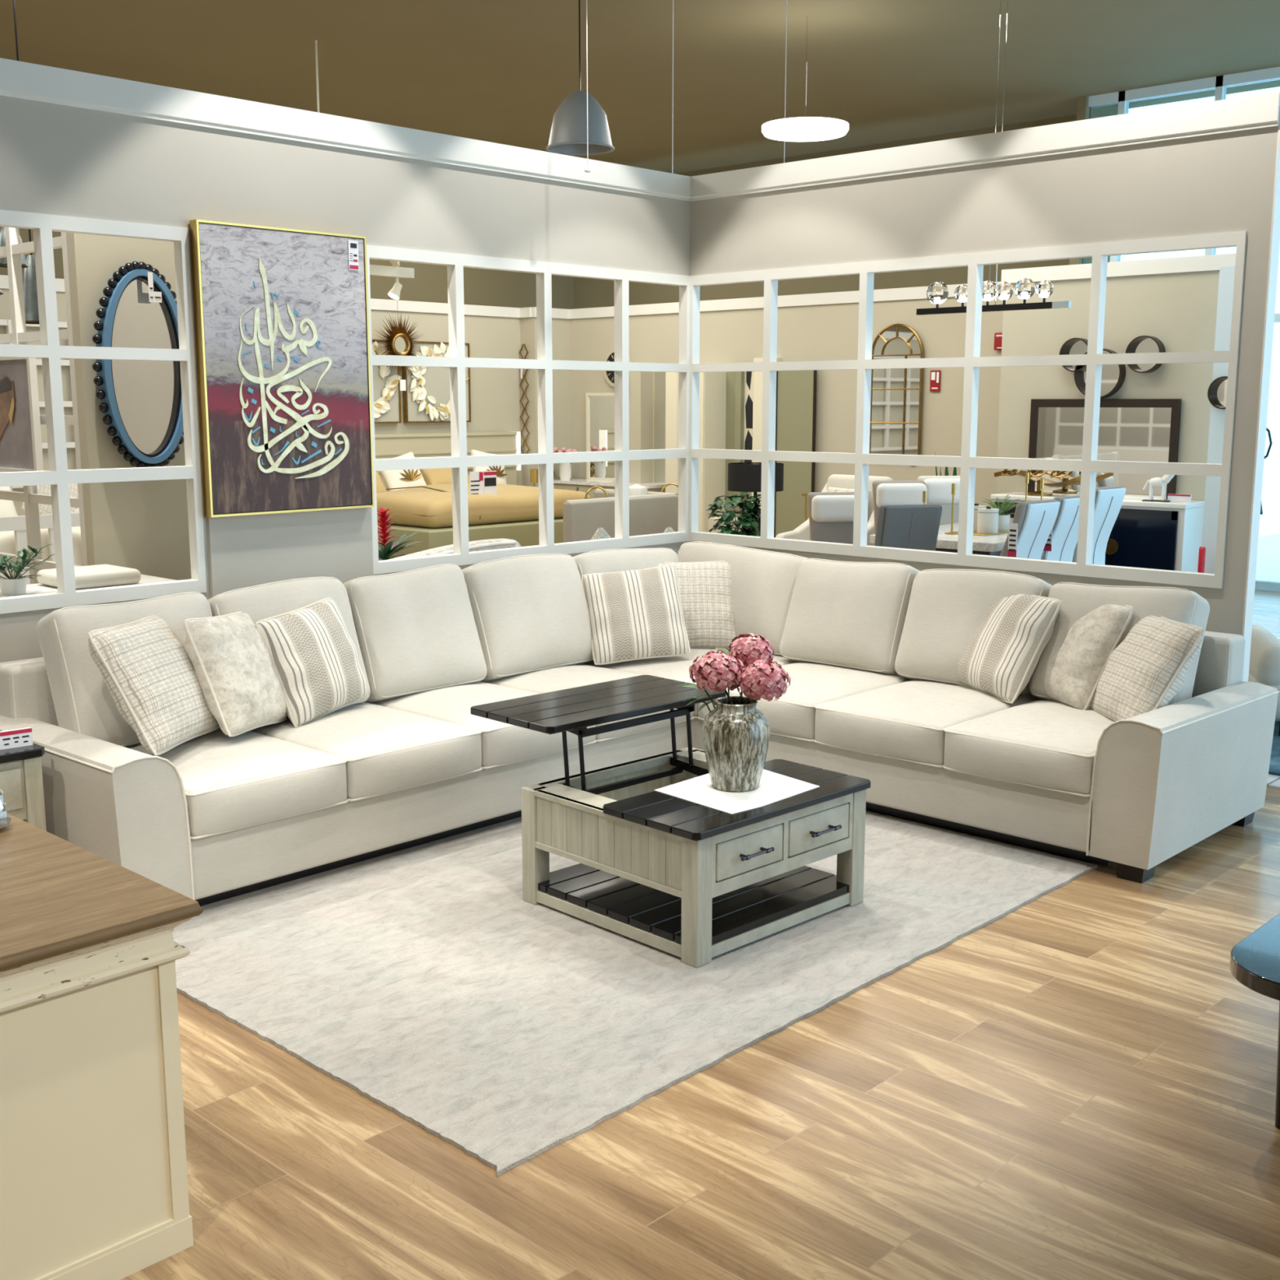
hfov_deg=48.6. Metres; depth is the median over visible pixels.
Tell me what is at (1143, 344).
round mirror
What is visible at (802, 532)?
armchair
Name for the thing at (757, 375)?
trim
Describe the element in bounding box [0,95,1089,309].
wall
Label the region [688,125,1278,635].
wall
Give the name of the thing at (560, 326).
wall
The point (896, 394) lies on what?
mirror
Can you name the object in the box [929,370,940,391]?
sign
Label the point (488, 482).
print
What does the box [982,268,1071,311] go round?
glass chandelier
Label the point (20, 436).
picture
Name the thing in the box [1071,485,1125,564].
dining chair
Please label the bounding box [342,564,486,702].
cushion
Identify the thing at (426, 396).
picture
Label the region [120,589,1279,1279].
floor
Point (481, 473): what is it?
print
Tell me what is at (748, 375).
picture
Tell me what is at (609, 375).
round wall clock
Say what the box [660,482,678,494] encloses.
ring sculpture
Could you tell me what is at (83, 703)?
cushion
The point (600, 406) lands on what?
framed mirror
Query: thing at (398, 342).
sunburst mirror
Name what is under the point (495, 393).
wall
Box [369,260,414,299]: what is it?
track light
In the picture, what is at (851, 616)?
cushion
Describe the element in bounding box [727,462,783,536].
lamp
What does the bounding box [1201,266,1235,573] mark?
trim
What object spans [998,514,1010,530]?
pot
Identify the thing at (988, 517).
canister
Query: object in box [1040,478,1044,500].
candlestick
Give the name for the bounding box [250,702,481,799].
seat cushion
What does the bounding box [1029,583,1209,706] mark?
cushion
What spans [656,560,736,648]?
throw pillow
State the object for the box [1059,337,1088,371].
round mirror
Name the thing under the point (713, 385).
wardrobe
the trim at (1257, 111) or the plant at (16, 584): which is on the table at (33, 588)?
the plant at (16, 584)
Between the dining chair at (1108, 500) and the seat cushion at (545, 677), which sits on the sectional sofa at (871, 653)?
the seat cushion at (545, 677)
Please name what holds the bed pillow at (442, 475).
on the bed at (512, 513)
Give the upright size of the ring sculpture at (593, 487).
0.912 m
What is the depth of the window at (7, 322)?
15.17 m
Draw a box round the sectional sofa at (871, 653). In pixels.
[0,541,1279,906]
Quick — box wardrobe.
[665,372,726,532]
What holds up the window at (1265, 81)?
in the wall at (482, 286)
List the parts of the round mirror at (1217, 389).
glass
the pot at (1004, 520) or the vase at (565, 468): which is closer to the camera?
the pot at (1004, 520)
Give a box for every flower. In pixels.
[688,649,744,704]
[728,633,773,704]
[736,659,791,704]
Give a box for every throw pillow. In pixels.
[87,615,217,755]
[183,611,287,736]
[255,597,368,727]
[581,565,689,665]
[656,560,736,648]
[955,594,1061,703]
[1029,604,1133,710]
[1089,615,1204,721]
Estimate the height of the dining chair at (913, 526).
1.091 m
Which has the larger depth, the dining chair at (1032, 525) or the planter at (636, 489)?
the planter at (636, 489)
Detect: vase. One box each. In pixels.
[553,447,580,479]
[702,696,769,791]
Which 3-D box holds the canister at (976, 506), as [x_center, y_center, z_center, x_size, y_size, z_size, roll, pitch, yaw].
[2.866,-1.051,12.093,0.172,0.230,0.172,9,13,43]
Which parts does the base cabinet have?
moulding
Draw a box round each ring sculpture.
[583,486,608,498]
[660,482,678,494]
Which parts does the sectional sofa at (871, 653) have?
arm, frame, frame, arm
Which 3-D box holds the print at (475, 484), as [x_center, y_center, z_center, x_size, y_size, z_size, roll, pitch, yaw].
[-1.937,-1.796,16.702,0.002,0.165,0.140,9,13,43]
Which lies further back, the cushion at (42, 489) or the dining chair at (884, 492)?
the dining chair at (884, 492)
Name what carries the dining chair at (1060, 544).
on the floor
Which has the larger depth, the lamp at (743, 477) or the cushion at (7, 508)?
the lamp at (743, 477)
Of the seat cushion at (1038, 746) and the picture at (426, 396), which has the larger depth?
the picture at (426, 396)
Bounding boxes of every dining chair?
[807,492,853,544]
[871,480,927,533]
[874,504,942,551]
[917,475,959,524]
[1000,499,1060,559]
[1040,494,1079,562]
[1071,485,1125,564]
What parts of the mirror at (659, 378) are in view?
frame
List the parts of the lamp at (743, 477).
lamp shade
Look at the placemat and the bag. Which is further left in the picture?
the placemat
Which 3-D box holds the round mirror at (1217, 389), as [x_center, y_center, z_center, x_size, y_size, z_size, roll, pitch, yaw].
[5.080,-2.142,12.286,0.280,0.280,0.110,9,13,43]
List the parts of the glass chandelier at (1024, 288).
glass globe, glass globe, glass globe, glass globe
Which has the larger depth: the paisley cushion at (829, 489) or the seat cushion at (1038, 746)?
the paisley cushion at (829, 489)
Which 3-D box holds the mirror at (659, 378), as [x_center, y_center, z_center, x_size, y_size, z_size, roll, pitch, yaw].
[0.352,-2.627,19.224,0.450,2.060,0.040,9,13,43]
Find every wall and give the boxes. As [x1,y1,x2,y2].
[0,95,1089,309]
[0,96,689,662]
[0,288,522,515]
[66,232,191,580]
[520,316,571,487]
[569,297,1003,511]
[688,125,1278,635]
[995,270,1219,501]
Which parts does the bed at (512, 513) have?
headboard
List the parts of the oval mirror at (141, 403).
glass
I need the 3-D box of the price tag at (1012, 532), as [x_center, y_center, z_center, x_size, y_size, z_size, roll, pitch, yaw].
[2.657,-0.711,10.114,0.002,0.155,0.050,-9,13,-44]
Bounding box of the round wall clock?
[603,348,631,386]
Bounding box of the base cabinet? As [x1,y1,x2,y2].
[0,813,203,1279]
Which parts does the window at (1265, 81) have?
handle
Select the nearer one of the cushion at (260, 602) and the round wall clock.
the cushion at (260, 602)
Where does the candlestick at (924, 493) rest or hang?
on the dining table at (992, 544)
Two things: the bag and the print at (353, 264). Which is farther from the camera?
the bag
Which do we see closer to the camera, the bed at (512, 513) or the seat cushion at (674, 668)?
the seat cushion at (674, 668)
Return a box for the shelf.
[537,862,848,944]
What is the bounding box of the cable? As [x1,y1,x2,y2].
[315,40,319,112]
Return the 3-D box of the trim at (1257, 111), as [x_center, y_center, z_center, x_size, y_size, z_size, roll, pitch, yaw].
[1.511,-2.474,7.277,3.468,0.137,0.129,9,13,43]
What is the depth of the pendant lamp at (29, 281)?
9.07 m
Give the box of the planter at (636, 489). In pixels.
[629,484,647,496]
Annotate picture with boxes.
[0,356,44,472]
[372,339,401,423]
[402,341,471,422]
[743,371,753,462]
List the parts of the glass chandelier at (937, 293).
glass globe, glass globe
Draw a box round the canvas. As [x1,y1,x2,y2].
[189,219,374,517]
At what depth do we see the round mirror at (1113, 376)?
13.55 m
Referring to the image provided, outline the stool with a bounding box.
[1229,913,1279,1128]
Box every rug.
[172,810,1097,1177]
[1268,720,1279,775]
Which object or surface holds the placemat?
on the coffee table at (695, 883)
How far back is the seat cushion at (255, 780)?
5.32 m
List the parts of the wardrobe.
door, door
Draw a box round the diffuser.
[761,116,848,142]
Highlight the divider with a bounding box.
[724,371,746,517]
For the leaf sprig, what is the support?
in the flower vase at (736, 736)
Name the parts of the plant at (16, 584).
pot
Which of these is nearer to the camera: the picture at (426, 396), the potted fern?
the potted fern
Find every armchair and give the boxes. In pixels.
[563,488,678,542]
[775,474,893,546]
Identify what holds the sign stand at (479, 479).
on the bed at (512, 513)
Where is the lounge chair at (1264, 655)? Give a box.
[1248,624,1279,736]
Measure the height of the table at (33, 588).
1.015 m
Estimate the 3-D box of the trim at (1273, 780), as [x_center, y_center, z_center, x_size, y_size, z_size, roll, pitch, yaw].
[7.576,0.573,7.749,7.400,0.006,7.420,9,13,43]
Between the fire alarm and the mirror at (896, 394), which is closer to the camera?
the fire alarm
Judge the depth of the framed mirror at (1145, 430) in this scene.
13.57 m
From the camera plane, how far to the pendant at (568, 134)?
10.87 m
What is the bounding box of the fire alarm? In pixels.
[993,332,1002,350]
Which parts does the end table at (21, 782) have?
drawer, leg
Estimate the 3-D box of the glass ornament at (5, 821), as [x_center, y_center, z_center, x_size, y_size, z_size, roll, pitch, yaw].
[-1.616,0.419,3.526,0.104,0.110,0.095,9,13,43]
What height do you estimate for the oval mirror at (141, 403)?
1.001 m
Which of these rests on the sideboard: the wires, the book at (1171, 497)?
the book at (1171, 497)
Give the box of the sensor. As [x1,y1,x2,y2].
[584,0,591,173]
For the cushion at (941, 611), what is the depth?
6.84 m
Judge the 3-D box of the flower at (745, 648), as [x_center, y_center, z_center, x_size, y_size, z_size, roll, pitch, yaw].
[0.409,0.205,5.189,0.172,0.454,0.212,-2,10,-12]
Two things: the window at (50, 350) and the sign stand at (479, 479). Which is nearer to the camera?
the window at (50, 350)
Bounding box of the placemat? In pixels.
[654,768,819,813]
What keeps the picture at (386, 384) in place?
attached to the wall at (495, 393)
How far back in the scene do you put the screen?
16.04 m
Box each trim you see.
[0,57,690,200]
[0,253,1235,319]
[628,371,653,483]
[688,91,1279,201]
[751,357,781,508]
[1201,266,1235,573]
[1242,108,1279,681]
[1266,773,1279,788]
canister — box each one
[973,502,986,531]
[977,506,999,533]
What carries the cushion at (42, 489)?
on the bed at (13, 534)
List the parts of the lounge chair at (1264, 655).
seat, backrest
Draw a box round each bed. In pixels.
[0,483,82,584]
[374,431,591,559]
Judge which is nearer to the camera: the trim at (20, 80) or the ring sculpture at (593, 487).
the trim at (20, 80)
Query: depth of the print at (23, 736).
4.99 m
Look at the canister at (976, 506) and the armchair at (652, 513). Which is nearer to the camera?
the canister at (976, 506)
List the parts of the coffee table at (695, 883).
leg, rail, panel, panel, rail, leg, stretcher frame, leg, drawer, handle, rail, drawer, handle, leg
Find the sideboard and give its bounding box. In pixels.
[991,492,1204,572]
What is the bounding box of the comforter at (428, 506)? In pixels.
[376,483,591,528]
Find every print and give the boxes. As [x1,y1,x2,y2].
[2,734,29,745]
[349,259,358,269]
[350,243,356,261]
[471,480,479,493]
[479,471,483,480]
[484,471,496,475]
[484,477,496,486]
[1007,549,1016,557]
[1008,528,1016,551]
[1043,544,1051,551]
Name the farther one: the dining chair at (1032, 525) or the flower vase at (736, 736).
the dining chair at (1032, 525)
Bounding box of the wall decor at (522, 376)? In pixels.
[519,343,529,453]
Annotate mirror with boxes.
[92,261,183,467]
[373,299,424,391]
[586,392,614,480]
[653,371,665,483]
[869,323,924,454]
[1027,399,1181,499]
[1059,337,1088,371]
[1074,348,1125,398]
[1125,335,1165,373]
[1207,376,1227,408]
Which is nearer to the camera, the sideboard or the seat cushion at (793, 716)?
the seat cushion at (793, 716)
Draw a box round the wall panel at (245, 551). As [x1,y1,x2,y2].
[206,504,373,598]
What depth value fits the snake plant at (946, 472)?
15.05 m
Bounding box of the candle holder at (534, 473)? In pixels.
[530,469,538,486]
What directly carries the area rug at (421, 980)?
on the floor
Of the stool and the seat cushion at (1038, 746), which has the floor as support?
the stool
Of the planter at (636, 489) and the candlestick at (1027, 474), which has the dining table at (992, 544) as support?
the candlestick at (1027, 474)
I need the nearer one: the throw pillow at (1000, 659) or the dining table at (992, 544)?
the throw pillow at (1000, 659)
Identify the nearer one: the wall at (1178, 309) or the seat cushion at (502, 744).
the seat cushion at (502, 744)
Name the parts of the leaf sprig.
stem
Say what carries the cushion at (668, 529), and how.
on the bench
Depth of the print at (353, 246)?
6.65 m
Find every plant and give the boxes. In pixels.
[0,543,54,595]
[377,506,422,560]
[705,492,760,536]
[934,451,956,475]
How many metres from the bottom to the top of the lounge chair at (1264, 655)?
0.510 m
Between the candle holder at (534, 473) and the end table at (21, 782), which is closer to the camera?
the end table at (21, 782)
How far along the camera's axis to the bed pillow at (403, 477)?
17.80 m
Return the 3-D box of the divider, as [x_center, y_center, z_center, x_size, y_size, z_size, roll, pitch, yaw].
[1.227,-2.372,18.369,0.300,2.300,0.140,9,13,43]
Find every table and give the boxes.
[0,573,175,597]
[0,730,46,831]
[470,675,871,968]
[869,517,1013,555]
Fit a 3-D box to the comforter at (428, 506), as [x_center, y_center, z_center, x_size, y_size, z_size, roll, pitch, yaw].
[-2.161,-1.727,17.655,1.950,0.414,2.620,9,13,43]
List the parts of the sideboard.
door, door, gold handle, door, panel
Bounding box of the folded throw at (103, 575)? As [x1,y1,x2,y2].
[36,564,141,589]
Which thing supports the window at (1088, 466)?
in the wall at (1222, 182)
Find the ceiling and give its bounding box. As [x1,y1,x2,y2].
[0,0,1279,173]
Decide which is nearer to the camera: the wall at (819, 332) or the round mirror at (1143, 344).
the round mirror at (1143, 344)
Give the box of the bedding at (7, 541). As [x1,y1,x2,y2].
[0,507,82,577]
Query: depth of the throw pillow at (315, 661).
6.01 m
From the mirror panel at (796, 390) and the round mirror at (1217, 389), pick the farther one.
the mirror panel at (796, 390)
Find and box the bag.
[1197,546,1205,573]
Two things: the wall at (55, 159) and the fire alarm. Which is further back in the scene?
the fire alarm
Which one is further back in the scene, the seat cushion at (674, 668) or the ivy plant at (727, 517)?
the ivy plant at (727, 517)
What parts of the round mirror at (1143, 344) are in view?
glass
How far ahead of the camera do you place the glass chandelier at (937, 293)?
11.74 m
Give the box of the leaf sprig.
[678,647,756,711]
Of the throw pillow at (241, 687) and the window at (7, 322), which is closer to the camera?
the throw pillow at (241, 687)
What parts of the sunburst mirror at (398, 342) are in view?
glass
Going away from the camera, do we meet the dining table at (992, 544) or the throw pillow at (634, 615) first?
the throw pillow at (634, 615)
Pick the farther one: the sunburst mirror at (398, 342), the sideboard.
the sunburst mirror at (398, 342)
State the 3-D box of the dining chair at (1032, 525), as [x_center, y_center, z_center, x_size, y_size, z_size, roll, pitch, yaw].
[2.683,-0.468,10.499,0.515,1.151,0.652,-9,13,-44]
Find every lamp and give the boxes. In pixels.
[0,226,28,267]
[13,0,39,324]
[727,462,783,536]
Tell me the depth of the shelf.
5.07 m
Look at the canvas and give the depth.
6.45 m
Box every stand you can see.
[469,470,497,493]
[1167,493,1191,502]
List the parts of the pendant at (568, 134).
cord, lamp shade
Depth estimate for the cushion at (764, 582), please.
7.73 m
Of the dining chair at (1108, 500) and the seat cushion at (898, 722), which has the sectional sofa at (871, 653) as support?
the seat cushion at (898, 722)
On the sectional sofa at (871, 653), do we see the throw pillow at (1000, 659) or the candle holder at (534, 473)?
the throw pillow at (1000, 659)
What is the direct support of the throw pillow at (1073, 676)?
on the sectional sofa at (871, 653)
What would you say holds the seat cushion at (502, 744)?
on the sectional sofa at (871, 653)
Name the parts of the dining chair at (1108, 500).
panel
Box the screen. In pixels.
[801,493,808,521]
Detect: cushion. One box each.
[0,486,17,516]
[22,483,78,515]
[36,593,220,746]
[125,728,346,836]
[208,577,369,716]
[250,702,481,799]
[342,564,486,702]
[371,681,595,767]
[461,554,593,682]
[484,663,693,739]
[572,548,679,578]
[582,648,796,715]
[591,527,610,539]
[663,527,675,533]
[677,542,807,656]
[697,662,911,739]
[779,559,919,675]
[814,680,1039,764]
[826,487,871,506]
[894,569,1052,695]
[943,698,1114,794]
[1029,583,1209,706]
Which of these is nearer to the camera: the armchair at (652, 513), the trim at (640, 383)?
the armchair at (652, 513)
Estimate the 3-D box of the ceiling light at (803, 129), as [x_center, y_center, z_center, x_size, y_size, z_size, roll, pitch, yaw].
[1.374,-4.670,11.733,0.720,0.930,0.720,9,13,43]
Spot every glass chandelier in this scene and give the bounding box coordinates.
[915,281,967,315]
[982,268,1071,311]
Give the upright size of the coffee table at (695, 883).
0.698 m
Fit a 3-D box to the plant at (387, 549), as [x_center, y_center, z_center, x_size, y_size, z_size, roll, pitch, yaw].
[-1.572,-0.576,8.643,0.461,0.456,0.542,0,10,1]
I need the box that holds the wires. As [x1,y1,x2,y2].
[671,0,786,173]
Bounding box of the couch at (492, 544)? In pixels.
[388,538,521,559]
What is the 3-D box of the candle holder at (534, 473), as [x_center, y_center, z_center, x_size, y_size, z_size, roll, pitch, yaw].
[-1.422,-2.132,19.113,0.110,0.340,0.110,9,13,43]
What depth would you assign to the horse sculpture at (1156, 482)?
12.99 m
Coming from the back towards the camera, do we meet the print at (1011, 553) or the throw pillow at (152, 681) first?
the print at (1011, 553)
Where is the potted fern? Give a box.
[980,494,1020,530]
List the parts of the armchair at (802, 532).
arm, backrest, arm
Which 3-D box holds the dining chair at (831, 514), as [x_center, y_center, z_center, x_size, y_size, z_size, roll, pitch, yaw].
[1.787,-0.771,12.609,0.507,1.051,0.635,-1,10,-6]
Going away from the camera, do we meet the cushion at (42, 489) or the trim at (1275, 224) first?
the trim at (1275, 224)
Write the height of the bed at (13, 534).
1.250 m
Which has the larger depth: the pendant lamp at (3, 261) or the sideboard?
the sideboard
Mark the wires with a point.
(673, 0)
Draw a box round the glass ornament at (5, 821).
[0,788,11,829]
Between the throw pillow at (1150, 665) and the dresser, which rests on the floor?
the dresser
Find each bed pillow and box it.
[375,471,386,493]
[380,452,426,490]
[419,467,470,484]
[471,449,506,484]
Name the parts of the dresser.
drawer, drawer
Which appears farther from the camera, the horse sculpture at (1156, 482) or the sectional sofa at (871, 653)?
the horse sculpture at (1156, 482)
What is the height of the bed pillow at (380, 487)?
0.374 m
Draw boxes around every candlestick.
[922,491,926,504]
[944,483,958,534]
[1025,472,1029,502]
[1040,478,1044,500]
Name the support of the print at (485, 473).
attached to the sign stand at (479, 479)
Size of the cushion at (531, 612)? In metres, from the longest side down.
0.751 x 0.597 x 0.291 m
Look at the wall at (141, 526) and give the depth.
6.88 m
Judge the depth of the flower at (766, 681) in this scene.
5.00 m
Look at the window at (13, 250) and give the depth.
7.13 m
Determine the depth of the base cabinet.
2.96 m
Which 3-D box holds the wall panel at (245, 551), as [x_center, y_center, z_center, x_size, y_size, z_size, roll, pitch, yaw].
[-1.624,-0.549,6.644,0.018,2.585,0.878,9,13,43]
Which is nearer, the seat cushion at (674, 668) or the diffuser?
the seat cushion at (674, 668)
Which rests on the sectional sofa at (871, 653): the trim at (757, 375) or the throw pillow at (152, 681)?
the throw pillow at (152, 681)
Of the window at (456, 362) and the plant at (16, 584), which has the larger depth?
the window at (456, 362)
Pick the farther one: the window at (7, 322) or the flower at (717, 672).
the window at (7, 322)
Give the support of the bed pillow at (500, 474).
on the bed at (512, 513)
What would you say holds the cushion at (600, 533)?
on the bench
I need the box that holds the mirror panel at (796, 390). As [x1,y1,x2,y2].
[773,369,817,537]
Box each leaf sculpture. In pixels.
[993,468,1080,496]
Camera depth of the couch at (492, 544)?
7.97 m
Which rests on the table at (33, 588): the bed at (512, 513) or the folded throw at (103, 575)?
the folded throw at (103, 575)
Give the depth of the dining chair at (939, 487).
13.33 m
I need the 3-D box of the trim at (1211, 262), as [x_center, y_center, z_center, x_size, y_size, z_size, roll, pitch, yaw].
[-3.495,-3.077,10.863,10.320,0.135,17.470,9,13,43]
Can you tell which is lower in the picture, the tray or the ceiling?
the tray
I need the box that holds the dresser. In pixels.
[553,478,665,497]
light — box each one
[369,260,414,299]
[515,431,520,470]
[761,16,848,142]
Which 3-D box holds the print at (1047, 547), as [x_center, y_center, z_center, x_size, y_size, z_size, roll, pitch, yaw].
[3.022,-0.685,10.522,0.002,0.050,0.070,-9,13,-44]
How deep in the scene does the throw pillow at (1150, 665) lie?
5.88 m
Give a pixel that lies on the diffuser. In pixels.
(803, 129)
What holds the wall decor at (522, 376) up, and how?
attached to the wall at (560, 326)
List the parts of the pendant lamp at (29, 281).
cord, lamp shade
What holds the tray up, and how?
on the dining table at (992, 544)
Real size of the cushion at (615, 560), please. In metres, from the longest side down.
0.791 x 0.582 x 0.291 m
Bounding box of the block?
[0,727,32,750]
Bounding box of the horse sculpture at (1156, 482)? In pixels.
[1142,474,1174,502]
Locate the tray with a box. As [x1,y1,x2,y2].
[953,529,1008,535]
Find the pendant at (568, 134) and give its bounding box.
[546,0,614,155]
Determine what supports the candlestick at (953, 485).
on the dining table at (992, 544)
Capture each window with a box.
[0,209,206,613]
[0,226,87,584]
[0,319,77,488]
[366,244,689,574]
[688,231,1246,588]
[1082,66,1279,591]

